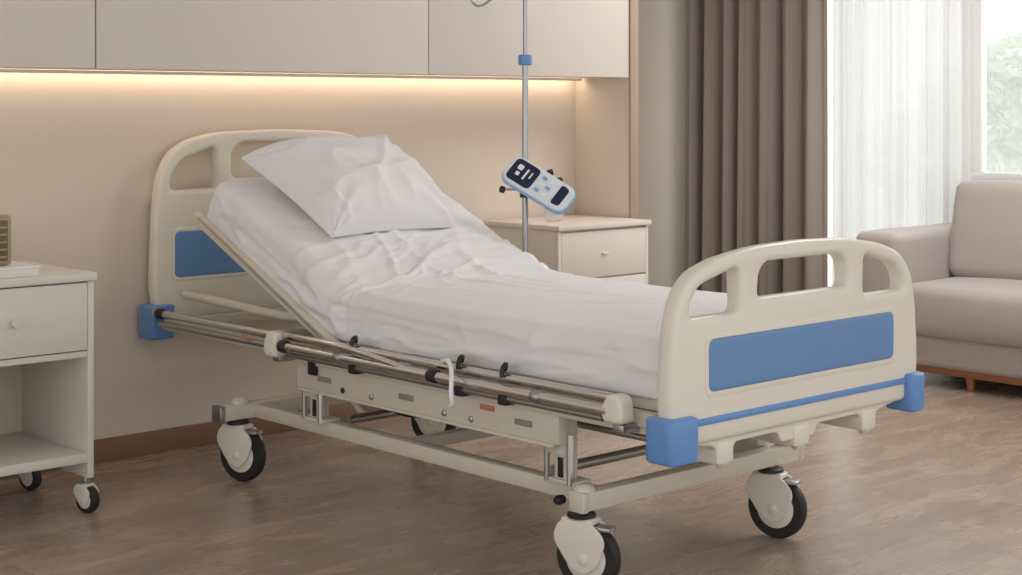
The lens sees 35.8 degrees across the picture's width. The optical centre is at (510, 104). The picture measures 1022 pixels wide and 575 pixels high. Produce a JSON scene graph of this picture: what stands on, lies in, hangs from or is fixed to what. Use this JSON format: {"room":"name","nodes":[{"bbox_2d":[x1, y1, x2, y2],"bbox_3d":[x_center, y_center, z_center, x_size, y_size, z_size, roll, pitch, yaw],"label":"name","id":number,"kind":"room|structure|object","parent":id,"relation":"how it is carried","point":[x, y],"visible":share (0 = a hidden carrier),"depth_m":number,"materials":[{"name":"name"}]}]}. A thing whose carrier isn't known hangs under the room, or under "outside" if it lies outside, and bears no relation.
{"room":"hospital room","nodes":[
{"label":"hospital room","id":0,"kind":"room"},
{"bbox_2d":[227,419,248,424],"bbox_3d":[-0.946,1.096,5.488,0.077,0.015,0.077,0,0,-43],"label":"caster collar","id":1,"kind":"object","parent":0,"point":[242,421],"depth_m":5.46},
{"bbox_2d":[276,340,289,352],"bbox_3d":[-0.733,0.780,5.112,0.040,0.040,0.038,0,0,-43],"label":"clamp","id":2,"kind":"object","parent":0,"point":[280,344],"depth_m":5.10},
{"bbox_2d":[220,393,348,421],"bbox_3d":[-0.614,1.062,5.799,1.060,0.052,0.052,0,0,-43],"label":"cross","id":3,"kind":"object","parent":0,"point":[233,412],"depth_m":5.57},
{"bbox_2d":[212,405,225,422],"bbox_3d":[-1.005,1.062,5.441,0.024,0.056,0.056,0,0,-42],"label":"end cap","id":4,"kind":"object","parent":3,"relation":"attached to","point":[218,412],"visible":1,"depth_m":5.42,"materials":[{"name":"metal"}]},
{"bbox_2d":[231,397,247,404],"bbox_3d":[-0.942,1.027,5.498,0.060,0.022,0.060,0,0,-42],"label":"cap","id":5,"kind":"object","parent":3,"relation":"on","point":[239,400],"visible":1,"depth_m":5.48,"materials":[{"name":"beige plastic"}]},
{"bbox_2d":[0,72,574,439],"bbox_3d":[-2.219,-0.050,5.182,6.800,2.700,0.120,0,0,-42],"label":"wall","id":6,"kind":"structure","parent":0,"point":[81,155],"depth_m":5.97,"materials":[{"name":"beige paint"}]},
{"bbox_2d":[0,402,380,478],"bbox_3d":[-2.189,1.258,5.119,6.759,0.085,0.014,0,0,-42],"label":"baseboard","id":7,"kind":"structure","parent":6,"relation":"attached to","point":[201,434],"depth_m":5.95,"materials":[{"name":"brown wood"}]},
{"bbox_2d":[0,0,628,80],"bbox_3d":[-2.001,-0.756,5.062,6.559,1.288,0.349,0,0,-42],"label":"upper cabinet","id":8,"kind":"object","parent":6,"relation":"attached to","point":[568,40],"visible":1,"depth_m":6.02,"materials":[{"name":"laminate"}]},
{"bbox_2d":[0,371,1021,574],"bbox_3d":[0.355,1.350,4.001,9.000,0.100,7.700,0,0,-42],"label":"floor","id":9,"kind":"structure","parent":0,"point":[936,489],"depth_m":5.09,"materials":[{"name":"brown wood"}]},
{"bbox_2d":[0,261,99,512],"bbox_3d":[-1.688,0.916,5.012,0.605,0.768,0.508,0,0,-42],"label":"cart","id":10,"kind":"object","parent":9,"relation":"on","point":[47,318],"visible":1,"depth_m":5.03,"materials":[{"name":"paint"}]},
{"bbox_2d":[0,261,40,277],"bbox_3d":[-1.661,0.517,4.928,0.320,0.028,0.210,0,0,-42],"label":"book","id":11,"kind":"object","parent":10,"relation":"on","point":[14,269],"visible":0.95,"depth_m":4.93,"materials":[{"name":"paper"}]},
{"bbox_2d":[0,214,10,265],"bbox_3d":[-1.662,0.424,4.928,0.198,0.158,0.088,0,0,-42],"label":"desk clock","id":12,"kind":"object","parent":11,"relation":"on","point":[5,220],"visible":1,"depth_m":4.95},
{"bbox_2d":[0,350,86,366],"bbox_3d":[-1.699,0.790,5.014,0.536,0.020,0.462,0,0,-43],"label":"shelf","id":13,"kind":"object","parent":10,"relation":"attached to","point":[30,356],"depth_m":4.91,"materials":[{"name":"paint"}]},
{"bbox_2d":[0,431,86,476],"bbox_3d":[-1.698,1.120,5.014,0.536,0.030,0.464,0,0,-43],"label":"shelf","id":14,"kind":"object","parent":10,"relation":"attached to","point":[20,451],"depth_m":5.03,"materials":[{"name":"paint"}]},
{"bbox_2d":[220,429,265,480],"bbox_3d":[-0.927,1.208,5.477,0.184,0.184,0.040,0,0,30],"label":"caster tyre","id":15,"kind":"object","parent":9,"relation":"on","point":[258,448],"visible":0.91,"depth_m":5.44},
{"bbox_2d":[217,425,251,466],"bbox_3d":[-0.954,1.177,5.459,0.149,0.141,0.010,0,0,30],"label":"fork","id":16,"kind":"object","parent":15,"relation":"attached to","point":[231,439],"visible":1,"depth_m":5.45,"materials":[{"name":"beige plastic"}]},
{"bbox_2d":[227,449,252,472],"bbox_3d":[-0.927,1.208,5.477,0.077,0.125,0.130,0,0,-43],"label":"hub","id":17,"kind":"object","parent":15,"relation":"in","point":[247,465],"depth_m":5.44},
{"bbox_2d":[411,417,455,435],"bbox_3d":[-0.295,1.208,6.057,0.184,0.184,0.040,0,0,21],"label":"caster tyre","id":18,"kind":"object","parent":9,"relation":"on","point":[416,429],"visible":0.2,"depth_m":6.06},
{"bbox_2d":[414,418,441,432],"bbox_3d":[-0.320,1.177,6.036,0.149,0.141,0.010,0,0,21],"label":"fork","id":19,"kind":"object","parent":18,"relation":"attached to","point":[421,422],"visible":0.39,"depth_m":6.03,"materials":[{"name":"beige plastic"}]},
{"bbox_2d":[485,214,650,284],"bbox_3d":[0.254,0.905,7.013,0.576,0.790,0.472,0,0,-42],"label":"base cabinet","id":20,"kind":"object","parent":9,"relation":"on","point":[602,247],"visible":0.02,"depth_m":6.85,"materials":[{"name":"paint"}]},
{"bbox_2d":[557,524,620,574],"bbox_3d":[0.208,1.208,4.234,0.184,0.184,0.040,0,0,30],"label":"caster tyre","id":21,"kind":"object","parent":9,"relation":"on","point":[612,553],"visible":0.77,"depth_m":4.19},
{"bbox_2d":[248,400,596,498],"bbox_3d":[-0.355,1.050,4.896,0.116,0.069,1.760,0,0,-42],"label":"base rail","id":22,"kind":"object","parent":21,"relation":"on","point":[506,472],"depth_m":4.81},
{"bbox_2d":[304,391,326,397],"bbox_3d":[-0.643,0.905,5.216,0.052,0.110,0.072,0,0,-42],"label":"lift sleeve","id":23,"kind":"object","parent":22,"relation":"on","point":[308,394],"visible":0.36,"depth_m":5.19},
{"bbox_2d":[297,362,568,445],"bbox_3d":[-0.273,0.883,4.768,0.044,0.090,1.240,0,0,-42],"label":"beam","id":24,"kind":"structure","parent":23,"relation":"attached to","point":[551,429],"depth_m":4.67,"materials":[{"name":"metal"}]},
{"bbox_2d":[308,361,317,375],"bbox_3d":[-0.641,0.850,5.130,0.020,0.050,0.040,0,0,-42],"label":"siderail foot","id":25,"kind":"object","parent":24,"relation":"attached to","point":[312,368],"depth_m":5.12,"materials":[{"name":"black plastic"}]},
{"bbox_2d":[398,393,413,401],"bbox_3d":[-0.317,0.883,4.782,0.004,0.017,0.070,0,0,-42],"label":"beam slot","id":26,"kind":"object","parent":24,"relation":"attached to","point":[400,396],"visible":1,"depth_m":4.78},
{"bbox_2d":[298,387,553,447],"bbox_3d":[-0.290,0.929,4.753,0.012,0.010,1.200,0,0,-42],"label":"flange","id":27,"kind":"object","parent":24,"relation":"attached to","point":[471,427],"visible":1,"depth_m":4.68,"materials":[{"name":"beige paint"}]},
{"bbox_2d":[454,386,470,396],"bbox_3d":[-0.132,0.815,4.525,0.056,0.030,0.036,0,0,-43],"label":"siderail foot","id":28,"kind":"object","parent":24,"relation":"attached to","point":[458,391],"depth_m":4.50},
{"bbox_2d":[292,359,645,434],"bbox_3d":[-0.184,0.834,4.660,0.050,0.022,1.640,0,0,-42],"label":"side beam lip","id":29,"kind":"object","parent":24,"relation":"on","point":[606,424],"visible":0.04,"depth_m":4.52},
{"bbox_2d":[163,319,657,427],"bbox_3d":[-0.437,0.805,4.910,0.036,0.040,2.490,0,0,-42],"label":"rail","id":30,"kind":"object","parent":29,"relation":"on","point":[640,416],"visible":0.24,"depth_m":5.17,"materials":[{"name":"silver paint"}]},
{"bbox_2d":[196,307,286,322],"bbox_3d":[-0.911,0.805,6.123,0.920,0.036,0.036,0,0,-42],"label":"cross","id":31,"kind":"object","parent":30,"relation":"attached to","point":[233,317],"visible":0.19,"depth_m":5.99,"materials":[{"name":"beige paint"}]},
{"bbox_2d":[193,212,339,351],"bbox_3d":[-0.837,0.585,5.338,0.028,0.408,0.857,0,0,-42],"label":"backrest rail","id":32,"kind":"object","parent":30,"relation":"on","point":[312,321],"visible":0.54,"depth_m":5.31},
{"bbox_2d":[197,217,323,338],"bbox_3d":[-0.850,0.577,5.328,0.010,0.363,0.769,0,0,-43],"label":"tube","id":33,"kind":"object","parent":32,"relation":"attached to","point":[257,275],"depth_m":5.31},
{"bbox_2d":[264,330,286,356],"bbox_3d":[-0.768,0.778,5.171,0.052,0.084,0.076,0,0,-42],"label":"bracket","id":34,"kind":"object","parent":30,"relation":"attached to","point":[272,337],"visible":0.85,"depth_m":5.15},
{"bbox_2d":[157,321,263,347],"bbox_3d":[-1.029,0.788,5.445,0.020,0.020,0.700,0,0,-42],"label":"tube","id":35,"kind":"object","parent":34,"relation":"attached to","point":[249,341],"visible":1,"depth_m":5.43,"materials":[{"name":"metal"}]},
{"bbox_2d":[152,309,269,337],"bbox_3d":[-1.040,0.755,5.476,0.027,0.026,0.760,0,0,-42],"label":"rail","id":36,"kind":"object","parent":34,"relation":"attached to","point":[211,323],"visible":0.82,"depth_m":5.44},
{"bbox_2d":[284,352,603,421],"bbox_3d":[-0.254,0.810,4.636,0.020,0.020,1.460,0,0,-42],"label":"tube","id":37,"kind":"object","parent":34,"relation":"attached to","point":[528,403],"visible":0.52,"depth_m":4.54,"materials":[{"name":"metal"}]},
{"bbox_2d":[284,343,604,414],"bbox_3d":[-0.240,0.780,4.574,0.029,0.028,1.450,0,0,-42],"label":"tube","id":38,"kind":"object","parent":34,"relation":"attached to","point":[491,387],"visible":0.93,"depth_m":4.44,"materials":[{"name":"silver metal"}]},
{"bbox_2d":[281,332,405,367],"bbox_3d":[-0.506,0.764,4.867,0.040,0.062,0.743,0,0,-41],"label":"post","id":39,"kind":"object","parent":38,"relation":"on","point":[301,338],"visible":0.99,"depth_m":4.85,"materials":[{"name":"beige metal"}]},
{"bbox_2d":[425,369,440,383],"bbox_3d":[-0.223,0.780,4.555,0.040,0.040,0.038,0,0,-42],"label":"clamp","id":40,"kind":"object","parent":38,"relation":"attached to","point":[429,375],"visible":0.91,"depth_m":4.54,"materials":[{"name":"black plastic"}]},
{"bbox_2d":[529,389,542,403],"bbox_3d":[0.069,0.780,4.236,0.035,0.035,0.033,0,0,-42],"label":"bracket","id":41,"kind":"object","parent":38,"relation":"attached to","point":[533,394],"visible":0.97,"depth_m":4.22,"materials":[{"name":"metal"}]},
{"bbox_2d":[273,330,616,400],"bbox_3d":[-0.254,0.752,4.629,0.025,0.024,1.550,0,0,-42],"label":"tube","id":42,"kind":"object","parent":34,"relation":"attached to","point":[420,361],"visible":0.66,"depth_m":4.40,"materials":[{"name":"silver metal"}]},
{"bbox_2d":[439,358,453,408],"bbox_3d":[-0.180,0.786,4.490,0.021,0.129,0.156,0,0,-14],"label":"lever","id":43,"kind":"object","parent":42,"relation":"attached to","point":[445,360],"visible":1,"depth_m":4.43,"materials":[{"name":"white paint"}]},
{"bbox_2d":[282,327,315,340],"bbox_3d":[-0.560,0.805,5.740,0.920,0.036,0.036,0,0,-42],"label":"cross","id":44,"kind":"object","parent":30,"relation":"attached to","point":[301,331],"visible":0.09,"depth_m":5.55,"materials":[{"name":"beige paint"}]},
{"bbox_2d":[354,344,439,360],"bbox_3d":[-0.352,0.770,4.835,0.007,0.030,0.421,0,0,-42],"label":"deck plate","id":45,"kind":"object","parent":30,"relation":"on","point":[354,344],"depth_m":4.84,"materials":[{"name":"beige paint"}]},
{"bbox_2d":[207,178,726,399],"bbox_3d":[0.019,0.504,5.105,0.988,0.503,2.242,0,0,-42],"label":"mattress","id":46,"kind":"object","parent":45,"relation":"on","point":[464,288],"visible":0.7,"depth_m":5.00,"materials":[{"name":"white fabric"}]},
{"bbox_2d":[241,134,454,236],"bbox_3d":[-0.553,0.277,5.664,0.680,0.337,0.466,0,0,-42],"label":"pillow","id":47,"kind":"object","parent":46,"relation":"on","point":[346,185],"visible":1,"depth_m":5.52,"materials":[{"name":"white fabric"}]},
{"bbox_2d":[456,354,464,369],"bbox_3d":[-0.143,0.731,4.517,0.021,0.040,0.062,0,0,11],"label":"clamp","id":48,"kind":"object","parent":30,"relation":"attached to","point":[460,359],"visible":1,"depth_m":4.49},
{"bbox_2d":[499,362,507,377],"bbox_3d":[-0.018,0.731,4.380,0.021,0.040,0.062,0,0,11],"label":"clamp","id":49,"kind":"object","parent":30,"relation":"attached to","point":[504,367],"visible":1,"depth_m":4.36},
{"bbox_2d":[602,393,633,424],"bbox_3d":[0.272,0.773,4.036,0.052,0.074,0.075,0,0,-42],"label":"end cap","id":50,"kind":"object","parent":30,"relation":"attached to","point":[618,407],"visible":1,"depth_m":4.01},
{"bbox_2d":[629,395,657,410],"bbox_3d":[0.333,0.770,4.012,0.110,0.030,0.185,0,0,-42],"label":"deck plate","id":51,"kind":"object","parent":30,"relation":"on","point":[644,403],"depth_m":4.08,"materials":[{"name":"beige paint"}]},
{"bbox_2d":[657,238,915,443],"bbox_3d":[0.774,0.610,4.284,1.077,0.486,0.055,0,0,-42],"label":"footboard","id":52,"kind":"object","parent":30,"relation":"attached to","point":[681,392],"visible":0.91,"depth_m":4.17,"materials":[{"name":"beige plastic"}]},
{"bbox_2d":[646,415,697,466],"bbox_3d":[0.400,0.832,3.934,0.108,0.113,0.104,0,0,-42],"label":"bumper cover","id":53,"kind":"object","parent":52,"relation":"attached to","point":[669,442],"visible":0.88,"depth_m":3.89,"materials":[{"name":"blue plastic"}]},
{"bbox_2d":[698,401,893,450],"bbox_3d":[0.771,0.855,4.287,0.920,0.100,0.035,0,0,-42],"label":"skirt","id":54,"kind":"object","parent":52,"relation":"attached to","point":[781,433],"visible":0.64,"depth_m":4.24,"materials":[{"name":"beige plastic"}]},
{"bbox_2d":[698,440,732,464],"bbox_3d":[0.477,0.890,4.135,0.070,0.060,0.218,0,0,-42],"label":"crank housing","id":55,"kind":"object","parent":54,"relation":"attached to","point":[723,453],"visible":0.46,"depth_m":4.05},
{"bbox_2d":[752,423,808,446],"bbox_3d":[0.713,0.890,4.351,0.070,0.060,0.218,0,0,-42],"label":"crank housing","id":56,"kind":"object","parent":54,"relation":"attached to","point":[800,432],"visible":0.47,"depth_m":4.27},
{"bbox_2d":[819,408,874,430],"bbox_3d":[0.942,0.890,4.560,0.070,0.060,0.218,0,0,-42],"label":"crank housing","id":57,"kind":"object","parent":54,"relation":"attached to","point":[866,421],"visible":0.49,"depth_m":4.48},
{"bbox_2d":[705,307,895,396],"bbox_3d":[0.778,0.659,4.287,0.838,0.161,0.060,0,0,-43],"label":"panel frame","id":58,"kind":"object","parent":52,"relation":"attached to","point":[709,393],"depth_m":4.22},
{"bbox_2d":[709,312,893,390],"bbox_3d":[0.778,0.659,4.287,0.810,0.133,0.063,0,0,-43],"label":"panel","id":59,"kind":"object","parent":58,"relation":"in","point":[764,356],"depth_m":4.24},
{"bbox_2d":[886,371,923,411],"bbox_3d":[1.150,0.833,4.621,0.076,0.110,0.104,0,0,-42],"label":"bumper cover","id":60,"kind":"object","parent":52,"relation":"attached to","point":[913,399],"visible":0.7,"depth_m":4.58,"materials":[{"name":"blue plastic"}]},
{"bbox_2d":[498,394,514,405],"bbox_3d":[-0.007,0.815,4.389,0.056,0.030,0.036,0,0,-43],"label":"siderail foot","id":61,"kind":"object","parent":24,"relation":"attached to","point":[501,398],"depth_m":4.37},
{"bbox_2d":[514,418,531,427],"bbox_3d":[0.034,0.883,4.399,0.004,0.017,0.070,0,0,-42],"label":"beam slot","id":62,"kind":"object","parent":24,"relation":"attached to","point":[521,422],"visible":1,"depth_m":4.39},
{"bbox_2d":[305,414,339,423],"bbox_3d":[-0.628,1.035,5.230,0.070,0.014,0.120,0,0,-43],"label":"lift foot","id":63,"kind":"object","parent":22,"relation":"on","point":[326,420],"depth_m":5.20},
{"bbox_2d":[302,391,306,418],"bbox_3d":[-0.684,0.969,5.242,0.016,0.138,0.016,0,0,-43],"label":"metal post","id":64,"kind":"object","parent":63,"relation":"on","point":[304,398],"depth_m":5.24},
{"bbox_2d":[310,396,328,417],"bbox_3d":[-0.632,0.962,5.226,0.040,0.165,0.056,0,0,-43],"label":"lift post","id":65,"kind":"object","parent":63,"relation":"on","point":[326,399],"depth_m":5.21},
{"bbox_2d":[318,394,323,422],"bbox_3d":[-0.622,0.969,5.174,0.019,0.138,0.020,0,0,-43],"label":"rod","id":66,"kind":"object","parent":63,"relation":"on","point":[320,397],"depth_m":5.16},
{"bbox_2d":[346,409,399,423],"bbox_3d":[-0.256,1.025,5.408,0.740,0.029,0.030,0,0,-42],"label":"bar","id":67,"kind":"object","parent":22,"relation":"attached to","point":[377,414],"visible":0.34,"depth_m":5.20,"materials":[{"name":"metal"}]},
{"bbox_2d":[349,401,366,412],"bbox_3d":[-0.572,0.935,5.309,0.026,0.201,0.294,0,0,-42],"label":"lift arm","id":68,"kind":"object","parent":67,"relation":"attached to","point":[359,408],"visible":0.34,"depth_m":5.22,"materials":[{"name":"beige paint"}]},
{"bbox_2d":[408,428,496,445],"bbox_3d":[-0.053,1.061,5.187,0.760,0.038,0.040,0,0,-42],"label":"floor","id":69,"kind":"structure","parent":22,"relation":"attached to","point":[453,436],"depth_m":5.04,"materials":[{"name":"beige paint"}]},
{"bbox_2d":[553,495,565,504],"bbox_3d":[0.130,1.065,4.269,0.030,0.028,0.028,0,0,-42],"label":"handle","id":70,"kind":"object","parent":22,"relation":"attached to","point":[558,499],"visible":1,"depth_m":4.26,"materials":[{"name":"black plastic"}]},
{"bbox_2d":[547,419,576,455],"bbox_3d":[0.141,0.905,4.361,0.052,0.110,0.072,0,0,-42],"label":"lift sleeve","id":71,"kind":"object","parent":22,"relation":"on","point":[561,450],"visible":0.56,"depth_m":4.34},
{"bbox_2d":[546,473,590,486],"bbox_3d":[0.156,1.035,4.374,0.070,0.014,0.120,0,0,-43],"label":"lift foot","id":72,"kind":"object","parent":22,"relation":"on","point":[551,478],"depth_m":4.35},
{"bbox_2d":[544,446,549,479],"bbox_3d":[0.100,0.969,4.387,0.016,0.138,0.016,0,0,-43],"label":"metal post","id":73,"kind":"object","parent":72,"relation":"on","point":[546,454],"depth_m":4.38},
{"bbox_2d":[567,434,573,485],"bbox_3d":[0.162,0.969,4.319,0.019,0.138,0.020,0,0,-43],"label":"rod","id":74,"kind":"object","parent":72,"relation":"on","point":[570,438],"depth_m":4.31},
{"bbox_2d":[569,490,588,513],"bbox_3d":[0.181,1.062,4.235,0.024,0.056,0.056,0,0,-42],"label":"end cap","id":75,"kind":"object","parent":22,"relation":"attached to","point":[578,501],"visible":1,"depth_m":4.22,"materials":[{"name":"beige paint"}]},
{"bbox_2d":[550,444,645,473],"bbox_3d":[0.393,1.025,4.700,0.740,0.029,0.030,0,0,-42],"label":"bar","id":76,"kind":"object","parent":22,"relation":"attached to","point":[586,462],"visible":0.39,"depth_m":4.59,"materials":[{"name":"metal"}]},
{"bbox_2d":[554,519,603,573],"bbox_3d":[0.181,1.177,4.216,0.149,0.141,0.010,0,0,30],"label":"fork","id":77,"kind":"object","parent":21,"relation":"attached to","point":[573,538],"visible":1,"depth_m":4.21,"materials":[{"name":"beige plastic"}]},
{"bbox_2d":[567,511,595,519],"bbox_3d":[0.189,1.096,4.245,0.077,0.015,0.077,0,0,-43],"label":"caster collar","id":78,"kind":"object","parent":77,"relation":"on","point":[572,515],"depth_m":4.22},
{"bbox_2d":[577,554,587,565],"bbox_3d":[0.190,1.208,4.202,0.031,0.031,0.007,0,0,29],"label":"caster axle","id":79,"kind":"object","parent":77,"relation":"attached to","point":[582,559],"visible":1,"depth_m":4.20,"materials":[{"name":"beige plastic"}]},
{"bbox_2d":[594,523,615,532],"bbox_3d":[0.246,1.127,4.213,0.057,0.012,0.065,0,0,-43],"label":"caster brake lever","id":80,"kind":"object","parent":77,"relation":"attached to","point":[604,528],"depth_m":4.20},
{"bbox_2d":[567,552,604,574],"bbox_3d":[0.208,1.208,4.234,0.077,0.125,0.130,0,0,-43],"label":"hub","id":81,"kind":"object","parent":21,"relation":"in","point":[600,567],"depth_m":4.19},
{"bbox_2d":[575,0,637,218],"bbox_3d":[0.438,-0.050,7.293,0.052,2.700,0.357,0,0,-42],"label":"panel","id":82,"kind":"object","parent":9,"relation":"on","point":[606,109],"visible":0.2,"depth_m":7.24,"materials":[{"name":"beige paint"}]},
{"bbox_2d":[748,478,806,537],"bbox_3d":[0.801,1.208,4.758,0.184,0.184,0.040,0,0,34],"label":"caster tyre","id":83,"kind":"object","parent":9,"relation":"on","point":[799,503],"visible":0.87,"depth_m":4.71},
{"bbox_2d":[746,473,791,521],"bbox_3d":[0.773,1.177,4.742,0.149,0.141,0.010,0,0,34],"label":"fork","id":84,"kind":"object","parent":83,"relation":"attached to","point":[763,490],"visible":1,"depth_m":4.74,"materials":[{"name":"beige plastic"}]},
{"bbox_2d":[758,466,783,473],"bbox_3d":[0.783,1.096,4.770,0.077,0.015,0.077,0,0,-43],"label":"caster collar","id":85,"kind":"object","parent":84,"relation":"on","point":[777,469],"depth_m":4.74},
{"bbox_2d":[783,478,801,485],"bbox_3d":[0.837,1.127,4.734,0.055,0.012,0.064,0,0,-43],"label":"caster brake lever","id":86,"kind":"object","parent":84,"relation":"attached to","point":[789,481],"depth_m":4.72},
{"bbox_2d":[758,502,792,527],"bbox_3d":[0.801,1.208,4.758,0.070,0.125,0.130,0,0,-43],"label":"hub","id":87,"kind":"object","parent":83,"relation":"in","point":[787,518],"depth_m":4.73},
{"bbox_2d":[856,180,1021,391],"bbox_3d":[2.699,0.828,7.016,0.883,0.945,2.234,0,0,-42],"label":"sofa","id":88,"kind":"object","parent":9,"relation":"on","point":[966,272],"visible":0.79,"depth_m":7.36,"materials":[{"name":"fabric"}]},
{"bbox_2d":[912,277,1021,347],"bbox_3d":[2.342,0.947,7.273,0.687,0.271,0.905,0,0,-43],"label":"seat cushion","id":89,"kind":"object","parent":88,"relation":"on","point":[951,312],"depth_m":7.14,"materials":[{"name":"fabric"}]},
{"bbox_2d":[949,180,1021,279],"bbox_3d":[2.492,0.607,7.412,0.289,0.504,0.907,0,0,-43],"label":"cushion","id":90,"kind":"object","parent":88,"relation":"on","point":[985,232],"depth_m":7.50,"materials":[{"name":"fabric"}]},
{"bbox_3d":[1.892,1.260,8.881,0.060,0.080,1.580,0,0,-43],"label":"frame rail","id":91,"kind":"object","parent":9,"relation":"on","visible":0},
{"bbox_2d":[971,0,985,171],"bbox_3d":[2.446,-0.370,8.277,0.056,1.440,0.060,0,0,-42],"label":"stile","id":92,"kind":"object","parent":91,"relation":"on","point":[978,7],"visible":1,"depth_m":8.26,"materials":[{"name":"white paint"}]},
{"bbox_2d":[962,0,1021,181],"bbox_3d":[3.358,0.065,7.282,0.060,2.310,2.880,0,0,-42],"label":"window frame","id":93,"kind":"structure","parent":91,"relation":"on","point":[966,4],"depth_m":8.30,"materials":[{"name":"white paint"}]},
{"bbox_2d":[555,453,576,479],"bbox_3d":[0.152,0.962,4.371,0.040,0.165,0.056,0,0,-43],"label":"lift post","id":94,"kind":"object","parent":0,"point":[575,455],"depth_m":4.36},
{"bbox_2d":[558,457,562,477],"bbox_3d":[0.136,0.997,4.357,0.004,0.055,0.020,0,0,-43],"label":"lift slot","id":95,"kind":"object","parent":94,"relation":"in","point":[560,460],"depth_m":4.35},
{"bbox_2d":[561,514,600,525],"bbox_3d":[0.187,1.113,4.246,0.085,0.021,0.106,0,0,-43],"label":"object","id":96,"kind":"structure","parent":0,"point":[597,519],"depth_m":4.22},
{"bbox_2d":[577,421,645,441],"bbox_3d":[0.179,0.895,4.460,0.022,0.021,0.685,0,0,-43],"label":"rod","id":97,"kind":"object","parent":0,"point":[584,425],"depth_m":4.35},
{"bbox_2d":[613,422,639,434],"bbox_3d":[0.301,0.826,4.060,0.080,0.024,0.040,0,0,-43],"label":"mount","id":98,"kind":"object","parent":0,"point":[632,427],"depth_m":4.04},
{"bbox_2d":[638,0,685,286],"bbox_3d":[0.341,-0.050,9.020,2.240,2.700,0.120,0,0,-42],"label":"wall","id":99,"kind":"structure","parent":0,"point":[661,23],"depth_m":9.46,"materials":[{"name":"paint"}]},
{"bbox_2d":[589,444,799,511],"bbox_3d":[0.528,1.062,4.553,0.940,0.052,0.052,0,0,-43],"label":"crossbar","id":100,"kind":"object","parent":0,"point":[668,480],"depth_m":4.49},
{"bbox_2d":[733,441,773,453],"bbox_3d":[0.227,1.062,5.451,0.048,0.047,1.730,0,0,-42],"label":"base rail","id":101,"kind":"object","parent":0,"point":[738,447],"visible":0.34,"depth_m":4.88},
{"bbox_2d":[738,438,769,444],"bbox_3d":[0.738,1.035,4.908,0.070,0.014,0.120,0,0,-43],"label":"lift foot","id":102,"kind":"object","parent":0,"point":[749,440],"depth_m":4.86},
{"bbox_2d":[752,470,787,478],"bbox_3d":[0.781,1.113,4.771,0.081,0.021,0.104,0,0,-43],"label":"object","id":103,"kind":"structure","parent":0,"point":[783,475],"depth_m":4.74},
{"bbox_2d":[698,377,905,426],"bbox_3d":[0.776,0.797,4.282,1.000,0.018,0.061,0,0,-43],"label":"trim strip","id":104,"kind":"object","parent":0,"point":[793,403],"depth_m":4.23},
{"label":"outside","id":105,"kind":"structure","parent":0,"visible":0},
{"bbox_2d":[828,205,831,286],"bbox_3d":[5.968,1.550,13.417,12.000,0.100,20.000,0,0,-42],"label":"ground","id":106,"kind":"structure","parent":105,"point":[829,207],"depth_m":17.92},
{"bbox_2d":[986,16,1021,172],"bbox_3d":[3.762,0.423,11.868,1.168,2.158,1.138,0,0,21],"label":"tree","id":107,"kind":"object","parent":106,"relation":"on","point":[1004,124],"visible":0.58,"depth_m":11.64,"materials":[{"name":"green plant"}]},
{"bbox_3d":[-0.253,-1.450,4.665,9.000,0.100,5.900,0,0,-43],"label":"ceiling","id":108,"kind":"structure","parent":0,"visible":0},
{"bbox_3d":[2.651,-1.358,7.698,0.220,0.085,4.850,0,0,-43],"label":"track","id":109,"kind":"object","parent":108,"relation":"attached to","visible":0},
{"bbox_2d":[684,0,827,295],"bbox_3d":[1.379,-0.008,9.020,0.150,2.612,0.974,0,0,-42],"label":"curtain","id":110,"kind":"object","parent":109,"relation":"hanging from","point":[756,91],"visible":0.79,"depth_m":9.01,"materials":[{"name":"fabric"}]},
{"bbox_2d":[832,0,961,284],"bbox_3d":[2.030,-0.008,8.410,0.090,2.612,0.797,0,0,-42],"label":"sheer curtain","id":111,"kind":"object","parent":109,"relation":"hanging from","point":[897,64],"visible":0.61,"depth_m":8.38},
{"bbox_3d":[0.256,0.805,5.545,0.036,0.040,2.490,0,0,-43],"label":"rail","id":112,"kind":"object","parent":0,"visible":0},
{"bbox_2d":[148,129,355,315],"bbox_3d":[-0.925,0.447,6.198,1.088,0.701,0.055,0,0,-42],"label":"headboard","id":113,"kind":"object","parent":112,"relation":"attached to","point":[171,209],"visible":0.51,"depth_m":5.92,"materials":[{"name":"beige plastic"}]},
{"bbox_2d":[139,303,174,339],"bbox_3d":[-1.306,0.797,5.836,0.108,0.125,0.104,0,0,-42],"label":"bumper cover","id":114,"kind":"object","parent":113,"relation":"attached to","point":[149,329],"visible":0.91,"depth_m":5.79,"materials":[{"name":"blue plastic"}]},
{"bbox_2d":[171,227,248,280],"bbox_3d":[-0.940,0.555,6.185,0.908,0.198,0.060,0,0,-43],"label":"panel frame","id":115,"kind":"object","parent":113,"relation":"attached to","point":[176,230],"depth_m":5.90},
{"bbox_2d":[175,230,245,276],"bbox_3d":[-0.940,0.555,6.185,0.880,0.170,0.063,0,0,-43],"label":"headboard panel","id":116,"kind":"object","parent":113,"relation":"attached to","point":[196,254],"depth_m":5.93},
{"bbox_2d":[181,290,297,320],"bbox_3d":[-0.666,0.708,5.856,0.832,0.046,0.726,0,0,-42],"label":"loop","id":117,"kind":"object","parent":113,"relation":"attached to","point":[190,295],"visible":0.32,"depth_m":5.56,"materials":[{"name":"beige paint"}]},
{"bbox_2d":[471,0,531,252],"bbox_3d":[0.089,0.225,5.901,0.344,1.469,0.337,0,0,-42],"label":"pole","id":118,"kind":"object","parent":112,"relation":"attached to","point":[524,59],"visible":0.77,"depth_m":5.90,"materials":[{"name":"silver metal"}]},
{"bbox_2d":[499,157,575,221],"bbox_3d":[0.100,0.311,5.849,0.253,0.238,0.205,0,0,-15],"label":"controller","id":119,"kind":"object","parent":118,"relation":"attached to","point":[523,176],"visible":1,"depth_m":5.82,"materials":[{"name":"white paint"}]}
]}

